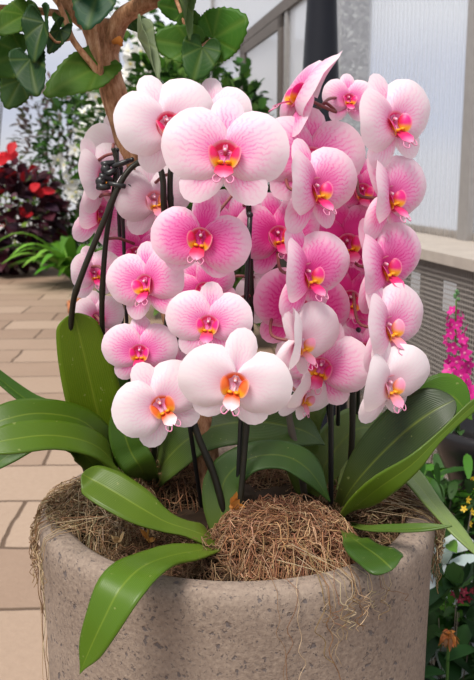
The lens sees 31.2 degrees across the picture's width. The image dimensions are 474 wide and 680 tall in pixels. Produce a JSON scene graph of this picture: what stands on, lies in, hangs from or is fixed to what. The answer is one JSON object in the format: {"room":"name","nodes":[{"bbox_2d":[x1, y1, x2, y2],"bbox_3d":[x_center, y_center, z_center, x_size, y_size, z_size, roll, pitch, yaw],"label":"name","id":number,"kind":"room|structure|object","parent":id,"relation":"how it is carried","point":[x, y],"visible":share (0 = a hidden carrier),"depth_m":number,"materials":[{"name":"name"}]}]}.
{"room":"greenhouse","nodes":[
{"label":"greenhouse","id":0,"kind":"room"},
{"bbox_2d":[0,215,101,247],"bbox_3d":[-2.900,-1.659,12.990,4.600,0.500,0.100,0,11,0],"label":"wall","id":1,"kind":"structure","parent":0,"point":[17,215],"depth_m":12.93,"materials":[{"name":"white paint"}]},
{"bbox_2d":[0,43,93,214],"bbox_3d":[-2.900,-3.226,12.665,4.600,2.700,0.140,0,11,0],"label":"trim","id":2,"kind":"structure","parent":1,"relation":"on","point":[86,43],"depth_m":12.54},
{"bbox_2d":[0,28,162,213],"bbox_3d":[-2.900,-3.230,12.685,4.600,2.700,0.001,0,11,0],"label":"window","id":3,"kind":"structure","parent":1,"relation":"in","point":[53,60],"depth_m":12.68,"materials":[{"name":"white glass"}]},
{"bbox_2d":[0,248,448,679],"bbox_3d":[-1.650,-0.044,6.122,7.100,0.050,16.200,0,11,0],"label":"floor","id":4,"kind":"structure","parent":0,"point":[32,307],"depth_m":3.25,"materials":[{"name":"beige tile"}]},
{"bbox_2d":[0,36,27,132],"bbox_3d":[-3.239,-2.580,11.120,1.388,3.023,1.296,0,11,0],"label":"leafy tree","id":5,"kind":"object","parent":4,"relation":"on","point":[0,36],"visible":0.02,"depth_m":10.98,"materials":[{"name":"green plant"}]},
{"bbox_2d":[0,171,60,247],"bbox_3d":[-2.640,-1.570,10.803,1.022,1.162,0.992,8,14,36],"label":"leafy bush","id":6,"kind":"object","parent":4,"relation":"on","point":[24,224],"visible":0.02,"depth_m":10.57,"materials":[{"name":"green plant"}]},
{"bbox_2d":[0,142,70,274],"bbox_3d":[-2.593,-1.388,9.527,1.520,1.596,1.472,0,11,0],"label":"plant","id":7,"kind":"object","parent":4,"relation":"on","point":[14,180],"visible":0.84,"depth_m":9.21,"materials":[{"name":"red plant"}]},
{"bbox_2d":[4,71,91,240],"bbox_3d":[-2.381,-2.329,11.354,1.500,2.442,1.491,0,11,0],"label":"leafy bush","id":8,"kind":"object","parent":4,"relation":"on","point":[22,115],"visible":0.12,"depth_m":11.09,"materials":[{"name":"green plant"}]},
{"bbox_2d":[0,232,99,280],"bbox_3d":[-1.624,-0.827,8.561,1.416,0.537,1.505,6,12,27],"label":"leaf plant","id":9,"kind":"object","parent":4,"relation":"on","point":[64,251],"visible":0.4,"depth_m":8.32,"materials":[{"name":"green plant"}]},
{"bbox_2d":[25,90,106,250],"bbox_3d":[-1.868,-2.050,10.286,1.369,2.324,1.379,0,11,0],"label":"flowering shrub","id":10,"kind":"object","parent":4,"relation":"on","point":[70,191],"visible":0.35,"depth_m":9.91,"materials":[{"name":"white plant"}]},
{"bbox_2d":[50,153,66,167],"bbox_3d":[-2.031,-2.046,9.680,0.181,0.190,0.033,-2,36,-10],"label":"flower","id":11,"kind":"object","parent":10,"relation":"on","point":[60,161],"depth_m":9.68,"materials":[{"name":"white plant"}]},
{"bbox_2d":[59,158,66,171],"bbox_3d":[-1.974,-1.996,9.687,0.155,0.163,0.028,9,7,39],"label":"flower","id":12,"kind":"object","parent":10,"relation":"on","point":[62,161],"depth_m":9.69,"materials":[{"name":"white plant"}]},
{"bbox_2d":[62,170,71,179],"bbox_3d":[-1.947,-1.876,9.719,0.126,0.133,0.023,-10,7,-42],"label":"flower","id":13,"kind":"object","parent":10,"relation":"on","point":[66,176],"depth_m":9.71,"materials":[{"name":"white plant"}]},
{"bbox_2d":[63,183,74,194],"bbox_3d":[-1.921,-1.729,9.742,0.138,0.146,0.026,0,20,-1],"label":"flower","id":14,"kind":"object","parent":10,"relation":"on","point":[69,187],"depth_m":9.74,"materials":[{"name":"white plant"}]},
{"bbox_2d":[65,191,80,202],"bbox_3d":[-1.885,-1.647,9.761,0.180,0.189,0.033,-6,-17,-29],"label":"flower","id":15,"kind":"object","parent":10,"relation":"on","point":[72,195],"depth_m":9.76,"materials":[{"name":"white plant"}]},
{"bbox_2d":[66,178,79,187],"bbox_3d":[-1.880,-1.805,9.729,0.163,0.172,0.030,-5,34,-23],"label":"flower","id":16,"kind":"object","parent":10,"relation":"on","point":[71,183],"depth_m":9.73,"materials":[{"name":"white plant"}]},
{"bbox_2d":[67,142,79,156],"bbox_3d":[-1.837,-2.158,9.655,0.174,0.182,0.032,2,17,13],"label":"flower","id":17,"kind":"object","parent":10,"relation":"on","point":[74,149],"depth_m":9.66,"materials":[{"name":"white plant"}]},
{"bbox_2d":[69,185,82,199],"bbox_3d":[-1.843,-1.695,9.746,0.166,0.175,0.031,2,21,10],"label":"flower","id":18,"kind":"object","parent":10,"relation":"on","point":[73,193],"depth_m":9.75,"materials":[{"name":"white plant"}]},
{"bbox_2d":[73,125,84,139],"bbox_3d":[-1.778,-2.341,9.618,0.177,0.187,0.033,7,25,33],"label":"flower","id":19,"kind":"object","parent":10,"relation":"on","point":[74,129],"depth_m":9.63,"materials":[{"name":"white plant"}]},
{"bbox_2d":[78,107,86,113],"bbox_3d":[-1.718,-2.577,9.582,0.145,0.027,0.153,-3,48,-16],"label":"flower","id":20,"kind":"object","parent":10,"relation":"on","point":[84,109],"depth_m":9.59,"materials":[{"name":"white plant"}]},
{"bbox_2d":[89,92,100,103],"bbox_3d":[-1.578,-2.726,9.548,0.161,0.169,0.030,-1,39,-4],"label":"flower","id":21,"kind":"object","parent":10,"relation":"on","point":[93,96],"depth_m":9.54,"materials":[{"name":"white plant"}]},
{"bbox_2d":[93,105,105,119],"bbox_3d":[-1.538,-2.568,9.576,0.170,0.178,0.031,0,18,3],"label":"flower","id":22,"kind":"object","parent":10,"relation":"on","point":[96,111],"depth_m":9.58,"materials":[{"name":"white plant"}]},
{"bbox_2d":[67,298,123,313],"bbox_3d":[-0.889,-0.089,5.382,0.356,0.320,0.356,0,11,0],"label":"paver","id":23,"kind":"object","parent":4,"relation":"on","point":[68,301],"visible":0.02,"depth_m":5.30,"materials":[{"name":"stone"}]},
{"bbox_2d":[69,0,163,250],"bbox_3d":[-0.987,-1.818,7.941,1.208,2.740,1.285,0,11,0],"label":"flowering shrub","id":24,"kind":"object","parent":4,"relation":"on","point":[133,38],"visible":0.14,"depth_m":7.64,"materials":[{"name":"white plant"}]},
{"bbox_2d":[121,43,131,55],"bbox_3d":[-0.922,-2.467,7.261,0.168,0.176,0.031,-8,-27,-37],"label":"flower","id":25,"kind":"object","parent":24,"relation":"on","point":[126,51],"depth_m":7.25,"materials":[{"name":"white plant"}]},
{"bbox_2d":[121,68,132,79],"bbox_3d":[-0.943,-2.287,7.288,0.161,0.169,0.030,7,-21,32],"label":"flower","id":26,"kind":"object","parent":24,"relation":"on","point":[125,74],"depth_m":7.28,"materials":[{"name":"white plant"}]},
{"bbox_2d":[123,55,133,70],"bbox_3d":[-0.904,-2.366,7.280,0.193,0.203,0.036,-10,7,-42],"label":"flower","id":27,"kind":"object","parent":24,"relation":"on","point":[128,64],"depth_m":7.26,"materials":[{"name":"white plant"}]},
{"bbox_2d":[123,46,137,66],"bbox_3d":[-0.875,-2.409,7.263,0.183,0.193,0.034,1,24,8],"label":"flower","id":28,"kind":"object","parent":24,"relation":"on","point":[126,50],"depth_m":7.25,"materials":[{"name":"white plant"}]},
{"bbox_2d":[130,30,140,44],"bbox_3d":[-0.823,-2.590,7.228,0.172,0.181,0.032,4,-4,19],"label":"flower","id":29,"kind":"object","parent":24,"relation":"on","point":[134,39],"depth_m":7.24,"materials":[{"name":"white plant"}]},
{"bbox_2d":[133,44,144,53],"bbox_3d":[-0.811,-2.462,7.259,0.160,0.169,0.030,-5,-3,-24],"label":"flower","id":30,"kind":"object","parent":24,"relation":"on","point":[136,49],"depth_m":7.25,"materials":[{"name":"white plant"}]},
{"bbox_2d":[124,20,235,315],"bbox_3d":[-0.438,-1.273,6.486,1.103,2.330,1.092,5,12,24],"label":"leafy bush","id":31,"kind":"object","parent":4,"relation":"on","point":[171,69],"visible":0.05,"depth_m":6.18,"materials":[{"name":"green plant"}]},
{"bbox_2d":[39,445,434,679],"bbox_3d":[0.000,0.544,1.041,0.442,0.735,0.442,0,11,0],"label":"planter","id":32,"kind":"object","parent":4,"relation":"on","point":[180,628],"visible":0.4,"depth_m":0.79,"materials":[{"name":"stone"}]},
{"bbox_2d":[29,475,114,679],"bbox_3d":[-0.187,0.329,0.972,0.090,0.326,0.176,-3,11,-13],"label":"strands","id":33,"kind":"object","parent":32,"relation":"hanging from","point":[34,557],"visible":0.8,"depth_m":0.94},
{"bbox_2d":[79,75,329,673],"bbox_3d":[-0.048,0.004,0.818,0.330,0.510,0.187,-10,15,-42],"label":"orchid","id":34,"kind":"object","parent":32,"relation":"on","point":[209,135],"visible":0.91,"depth_m":0.80,"materials":[{"name":"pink plant"}]},
{"bbox_2d":[79,470,399,580],"bbox_3d":[0.000,0.205,0.975,0.372,0.022,0.372,0,11,0],"label":"potting soil","id":35,"kind":"object","parent":32,"relation":"in","point":[249,493],"visible":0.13,"depth_m":1.01,"materials":[{"name":"coconut fiber"},{"name":"dried moss"}]},
{"bbox_2d":[0,115,150,475],"bbox_3d":[-0.184,-0.010,0.919,0.230,0.469,0.192,-3,11,-15],"label":"orchid","id":36,"kind":"object","parent":35,"relation":"on","point":[78,425],"visible":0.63,"depth_m":0.92,"materials":[{"name":"green plant"}]},
{"bbox_2d":[95,173,130,190],"bbox_3d":[-0.127,-0.162,0.868,0.036,0.018,0.019,0,11,0],"label":"clip","id":37,"kind":"object","parent":36,"relation":"attached to","point":[100,181],"visible":1,"depth_m":0.86,"materials":[{"name":"black plastic"}]},
{"bbox_2d":[100,157,134,176],"bbox_3d":[-0.122,-0.176,0.870,0.035,0.022,0.019,0,11,0],"label":"clip","id":38,"kind":"object","parent":36,"relation":"attached to","point":[106,169],"visible":1,"depth_m":0.87,"materials":[{"name":"black plastic"}]},
{"bbox_2d":[45,469,172,560],"bbox_3d":[-0.139,0.180,0.963,0.150,0.070,0.200,-2,11,-8],"label":"moss","id":39,"kind":"object","parent":35,"relation":"on","point":[97,532],"visible":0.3,"depth_m":0.91,"materials":[{"name":"brown plant"}]},
{"bbox_2d":[116,148,123,323],"bbox_3d":[-0.135,0.018,1.003,0.005,0.474,0.143,-1,11,-7],"label":"stake","id":40,"kind":"object","parent":35,"relation":"in","point":[117,149],"visible":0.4,"depth_m":0.93,"materials":[{"name":"black plastic"}]},
{"bbox_2d":[0,0,248,491],"bbox_3d":[-0.149,-0.110,0.901,0.322,0.666,0.162,0,11,0],"label":"tree","id":41,"kind":"object","parent":35,"relation":"on","point":[197,42],"visible":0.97,"depth_m":0.86,"materials":[{"name":"green plant"}]},
{"bbox_2d":[119,166,130,381],"bbox_3d":[-0.128,0.028,1.000,0.005,0.455,0.153,-1,11,-6],"label":"stake","id":42,"kind":"object","parent":35,"relation":"in","point":[120,168],"visible":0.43,"depth_m":0.92,"materials":[{"name":"black plastic"}]},
{"bbox_2d":[146,447,198,515],"bbox_3d":[-0.070,0.152,1.056,0.158,0.088,0.175,-6,13,-29],"label":"moss","id":43,"kind":"object","parent":35,"relation":"on","point":[187,472],"visible":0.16,"depth_m":1.00,"materials":[{"name":"brown plant"}]},
{"bbox_2d":[105,525,268,580],"bbox_3d":[-0.048,0.214,0.863,0.180,0.041,0.128,-1,11,-5],"label":"moss","id":44,"kind":"object","parent":35,"relation":"on","point":[190,568],"visible":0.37,"depth_m":0.85,"materials":[{"name":"brown plant"}]},
{"bbox_2d":[111,532,124,548],"bbox_3d":[-0.122,0.204,0.873,0.015,0.025,0.011,0,11,0],"label":"dried leaf","id":45,"kind":"object","parent":44,"relation":"on","point":[115,539],"visible":1,"depth_m":0.87,"materials":[{"name":"beige plant"}]},
{"bbox_2d":[140,529,154,543],"bbox_3d":[-0.091,0.202,0.865,0.011,0.020,0.018,-6,12,-27],"label":"dried leaf","id":46,"kind":"object","parent":44,"relation":"on","point":[145,535],"visible":0.98,"depth_m":0.87,"materials":[{"name":"brown plant"}]},
{"bbox_2d":[188,426,202,507],"bbox_3d":[-0.045,0.156,0.968,0.006,0.216,0.113,2,11,9],"label":"stake","id":47,"kind":"object","parent":35,"relation":"in","point":[191,437],"visible":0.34,"depth_m":0.95,"materials":[{"name":"black plastic"}]},
{"bbox_2d":[106,165,324,492],"bbox_3d":[-0.035,0.013,0.923,0.229,0.435,0.193,4,12,18],"label":"orchid","id":48,"kind":"object","parent":35,"relation":"on","point":[141,280],"visible":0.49,"depth_m":0.89,"materials":[{"name":"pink plant"}]},
{"bbox_2d":[236,212,252,476],"bbox_3d":[0.005,0.069,0.906,0.006,0.409,0.046,-5,12,-23],"label":"stake","id":49,"kind":"object","parent":35,"relation":"in","point":[249,214],"visible":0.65,"depth_m":0.87,"materials":[{"name":"black plastic"}]},
{"bbox_2d":[197,492,357,580],"bbox_3d":[0.047,0.196,0.883,0.194,0.068,0.179,-7,13,-33],"label":"moss","id":50,"kind":"object","parent":35,"relation":"on","point":[284,523],"visible":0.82,"depth_m":0.86,"materials":[{"name":"brown plant"}]},
{"bbox_2d":[229,492,244,510],"bbox_3d":[-0.002,0.179,0.912,0.012,0.029,0.025,-6,12,-27],"label":"dried leaf","id":51,"kind":"object","parent":50,"relation":"on","point":[234,502],"visible":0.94,"depth_m":0.91,"materials":[{"name":"orange plant"}]},
{"bbox_2d":[245,469,336,493],"bbox_3d":[0.116,0.153,1.106,0.232,0.068,0.132,1,11,3],"label":"moss","id":52,"kind":"object","parent":35,"relation":"on","point":[268,474],"visible":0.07,"depth_m":1.08,"materials":[{"name":"brown plant"}]},
{"bbox_2d":[237,51,381,499],"bbox_3d":[0.088,-0.036,0.911,0.141,0.525,0.290,5,12,25],"label":"orchid","id":53,"kind":"object","parent":35,"relation":"in","point":[303,307],"visible":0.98,"depth_m":0.85,"materials":[{"name":"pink plant"}]},
{"bbox_2d":[328,403,333,514],"bbox_3d":[0.106,0.139,0.954,0.007,0.255,0.052,3,11,13],"label":"stake","id":54,"kind":"object","parent":35,"relation":"in","point":[330,406],"visible":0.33,"depth_m":0.95,"materials":[{"name":"black plastic"}]},
{"bbox_2d":[336,405,339,425],"bbox_3d":[0.124,0.115,1.043,0.006,0.269,0.157,2,11,9],"label":"stake","id":55,"kind":"object","parent":35,"relation":"in","point":[337,406],"visible":0.12,"depth_m":1.02,"materials":[{"name":"black plastic"}]},
{"bbox_2d":[310,478,421,545],"bbox_3d":[0.144,0.187,0.980,0.141,0.049,0.204,2,11,13],"label":"moss","id":56,"kind":"object","parent":35,"relation":"on","point":[358,516],"visible":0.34,"depth_m":0.94,"materials":[{"name":"brown plant"}]},
{"bbox_2d":[319,73,473,575],"bbox_3d":[0.168,-0.011,0.843,0.201,0.501,0.288,0,11,0],"label":"orchid","id":57,"kind":"object","parent":35,"relation":"on","point":[422,410],"visible":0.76,"depth_m":0.87,"materials":[{"name":"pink plant"}]},
{"bbox_2d":[241,535,408,679],"bbox_3d":[0.090,0.269,0.817,0.152,0.148,0.087,-4,12,-22],"label":"strands","id":58,"kind":"object","parent":32,"relation":"hanging from","point":[308,554],"visible":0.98,"depth_m":0.78},
{"bbox_2d":[356,327,360,413],"bbox_3d":[0.151,0.105,1.058,0.007,0.283,0.211,2,11,10],"label":"stake","id":59,"kind":"object","parent":32,"relation":"in","point":[358,329],"visible":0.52,"depth_m":1.02,"materials":[{"name":"black plastic"}]},
{"bbox_2d":[369,484,445,593],"bbox_3d":[0.186,0.225,0.971,0.094,0.121,0.167,0,11,0],"label":"strands","id":60,"kind":"object","parent":32,"relation":"hanging from","point":[439,534],"visible":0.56,"depth_m":0.94},
{"bbox_2d":[218,57,281,331],"bbox_3d":[0.030,-0.836,5.332,0.595,1.806,0.577,-7,13,-33],"label":"leafy bush","id":61,"kind":"object","parent":4,"relation":"on","point":[258,103],"visible":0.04,"depth_m":5.15,"materials":[{"name":"green plant"}]},
{"bbox_2d":[291,0,346,428],"bbox_3d":[0.321,-0.895,3.290,0.310,2.701,0.310,0,11,0],"label":"lamp post","id":62,"kind":"object","parent":4,"relation":"on","point":[321,27],"visible":0.14,"depth_m":3.19,"materials":[{"name":"black metal"}]},
{"bbox_2d":[420,463,473,615],"bbox_3d":[0.378,0.505,1.741,0.266,0.544,0.273,5,12,23],"label":"plant","id":63,"kind":"object","parent":4,"relation":"on","point":[448,503],"visible":0.1,"depth_m":1.69,"materials":[{"name":"green plant"}]},
{"bbox_2d":[424,554,473,679],"bbox_3d":[0.364,0.587,1.415,0.265,0.509,0.251,0,11,0],"label":"plant","id":64,"kind":"object","parent":4,"relation":"on","point":[454,577],"visible":0.57,"depth_m":1.35,"materials":[{"name":"green plant"}]},
{"bbox_2d":[424,454,473,659],"bbox_3d":[0.410,0.507,1.626,0.284,0.585,0.286,-10,15,-42],"label":"plant","id":65,"kind":"object","parent":4,"relation":"on","point":[452,488],"visible":0.15,"depth_m":1.62,"materials":[{"name":"green plant"}]},
{"bbox_2d":[425,629,473,679],"bbox_3d":[0.306,0.645,1.340,0.142,0.424,0.073,-6,13,-28],"label":"marigold","id":66,"kind":"object","parent":4,"relation":"on","point":[449,639],"visible":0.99,"depth_m":1.30,"materials":[{"name":"green plant"}]},
{"bbox_2d":[426,587,473,679],"bbox_3d":[0.363,0.596,1.496,0.161,0.460,0.205,0,11,0],"label":"plant","id":67,"kind":"object","parent":4,"relation":"on","point":[450,610],"visible":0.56,"depth_m":1.43,"materials":[{"name":"green plant"}]},
{"bbox_2d":[427,609,473,679],"bbox_3d":[0.327,0.641,1.448,0.274,0.389,0.232,6,13,30],"label":"plant","id":68,"kind":"object","parent":4,"relation":"on","point":[464,635],"visible":0.29,"depth_m":1.38,"materials":[{"name":"green plant"}]},
{"bbox_2d":[430,528,473,678],"bbox_3d":[0.384,0.580,1.571,0.208,0.462,0.225,0,11,0],"label":"plant","id":69,"kind":"object","parent":4,"relation":"on","point":[462,560],"visible":0.1,"depth_m":1.51,"materials":[{"name":"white plant"}]},
{"bbox_3d":[0.572,0.637,2.326,0.874,0.057,2.673,0,11,0],"label":"soil","id":70,"kind":"object","parent":4,"relation":"on","visible":0},
{"bbox_2d":[426,452,453,513],"bbox_3d":[0.506,0.397,2.269,0.342,0.555,0.350,0,11,0],"label":"plant","id":71,"kind":"object","parent":70,"relation":"on","point":[436,458],"visible":0.02,"depth_m":2.15,"materials":[{"name":"green plant"}]},
{"bbox_2d":[436,477,473,554],"bbox_3d":[0.461,0.501,1.739,0.234,0.552,0.236,0,11,0],"label":"plant","id":72,"kind":"object","parent":70,"relation":"in","point":[468,499],"visible":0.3,"depth_m":1.67,"materials":[{"name":"green plant"}]},
{"bbox_2d":[436,415,473,558],"bbox_3d":[0.553,0.464,1.842,0.284,0.586,0.284,0,11,0],"label":"planter","id":73,"kind":"object","parent":70,"relation":"on","point":[452,449],"visible":0.25,"depth_m":1.73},
{"bbox_2d":[442,289,473,434],"bbox_3d":[0.458,0.054,1.749,0.106,0.316,0.119,4,12,18],"label":"flower spike","id":74,"kind":"object","parent":73,"relation":"on","point":[459,368],"visible":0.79,"depth_m":1.74,"materials":[{"name":"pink plant"}]},
{"bbox_2d":[190,207,473,452],"bbox_3d":[0.130,-0.684,7.148,0.080,0.815,12.000,-2,11,-10],"label":"wall","id":75,"kind":"structure","parent":0,"point":[283,263],"depth_m":3.39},
{"bbox_2d":[194,0,301,62],"bbox_3d":[-0.131,-3.266,8.388,0.070,0.990,8.543,-2,11,-10],"label":"window","id":76,"kind":"structure","parent":75,"relation":"in","point":[255,10],"depth_m":6.89,"materials":[{"name":"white glass"}]},
{"bbox_2d":[211,0,289,94],"bbox_3d":[-0.104,-2.576,8.406,0.060,2.350,5.258,-2,11,-10],"label":"trim","id":77,"kind":"structure","parent":75,"relation":"attached to","point":[287,12],"depth_m":5.90,"materials":[{"name":"metal"}]},
{"bbox_2d":[199,0,306,200],"bbox_3d":[-0.147,-2.116,8.609,0.047,1.370,8.542,-2,11,-10],"label":"window","id":78,"kind":"structure","parent":75,"relation":"in","point":[263,57],"depth_m":6.32,"materials":[{"name":"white glass"}]},
{"bbox_2d":[337,0,372,158],"bbox_3d":[0.596,-1.791,4.366,0.160,2.350,0.163,-2,11,-10],"label":"trim","id":79,"kind":"structure","parent":75,"relation":"attached to","point":[353,16],"depth_m":4.34,"materials":[{"name":"metal"}]},
{"bbox_2d":[347,260,473,480],"bbox_3d":[0.651,0.103,3.048,0.002,0.795,3.600,-2,11,-10],"label":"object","id":80,"kind":"structure","parent":75,"relation":"attached to","point":[420,266],"depth_m":2.86,"materials":[{"name":"metal"}]},
{"bbox_2d":[370,0,466,238],"bbox_3d":[0.780,-1.659,3.689,0.012,2.350,1.180,-2,11,-10],"label":"window","id":81,"kind":"structure","parent":75,"relation":"in","point":[439,1],"depth_m":3.59,"materials":[{"name":"glass"}]},
{"bbox_2d":[387,220,473,240],"bbox_3d":[0.194,-1.135,7.072,0.020,0.030,12.000,-2,11,-10],"label":"trim","id":82,"kind":"structure","parent":75,"relation":"attached to","point":[410,224],"depth_m":3.59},
{"bbox_2d":[410,271,455,314],"bbox_3d":[0.880,-0.169,3.360,0.006,0.190,1.170,-2,11,-10],"label":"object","id":83,"kind":"structure","parent":75,"relation":"in","point":[413,276],"depth_m":3.49,"materials":[{"name":"grey metal"}]},
{"bbox_2d":[416,232,473,271],"bbox_3d":[0.030,-1.098,7.049,0.342,0.035,12.000,-2,11,-10],"label":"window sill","id":84,"kind":"structure","parent":75,"relation":"on","point":[452,252],"depth_m":2.87,"materials":[{"name":"beige stone"}]},
{"bbox_2d":[457,0,473,240],"bbox_3d":[0.904,-1.541,3.079,0.070,2.350,0.086,-2,11,-10],"label":"trim","id":85,"kind":"structure","parent":75,"relation":"attached to","point":[465,221],"depth_m":3.22,"materials":[{"name":"metal"}]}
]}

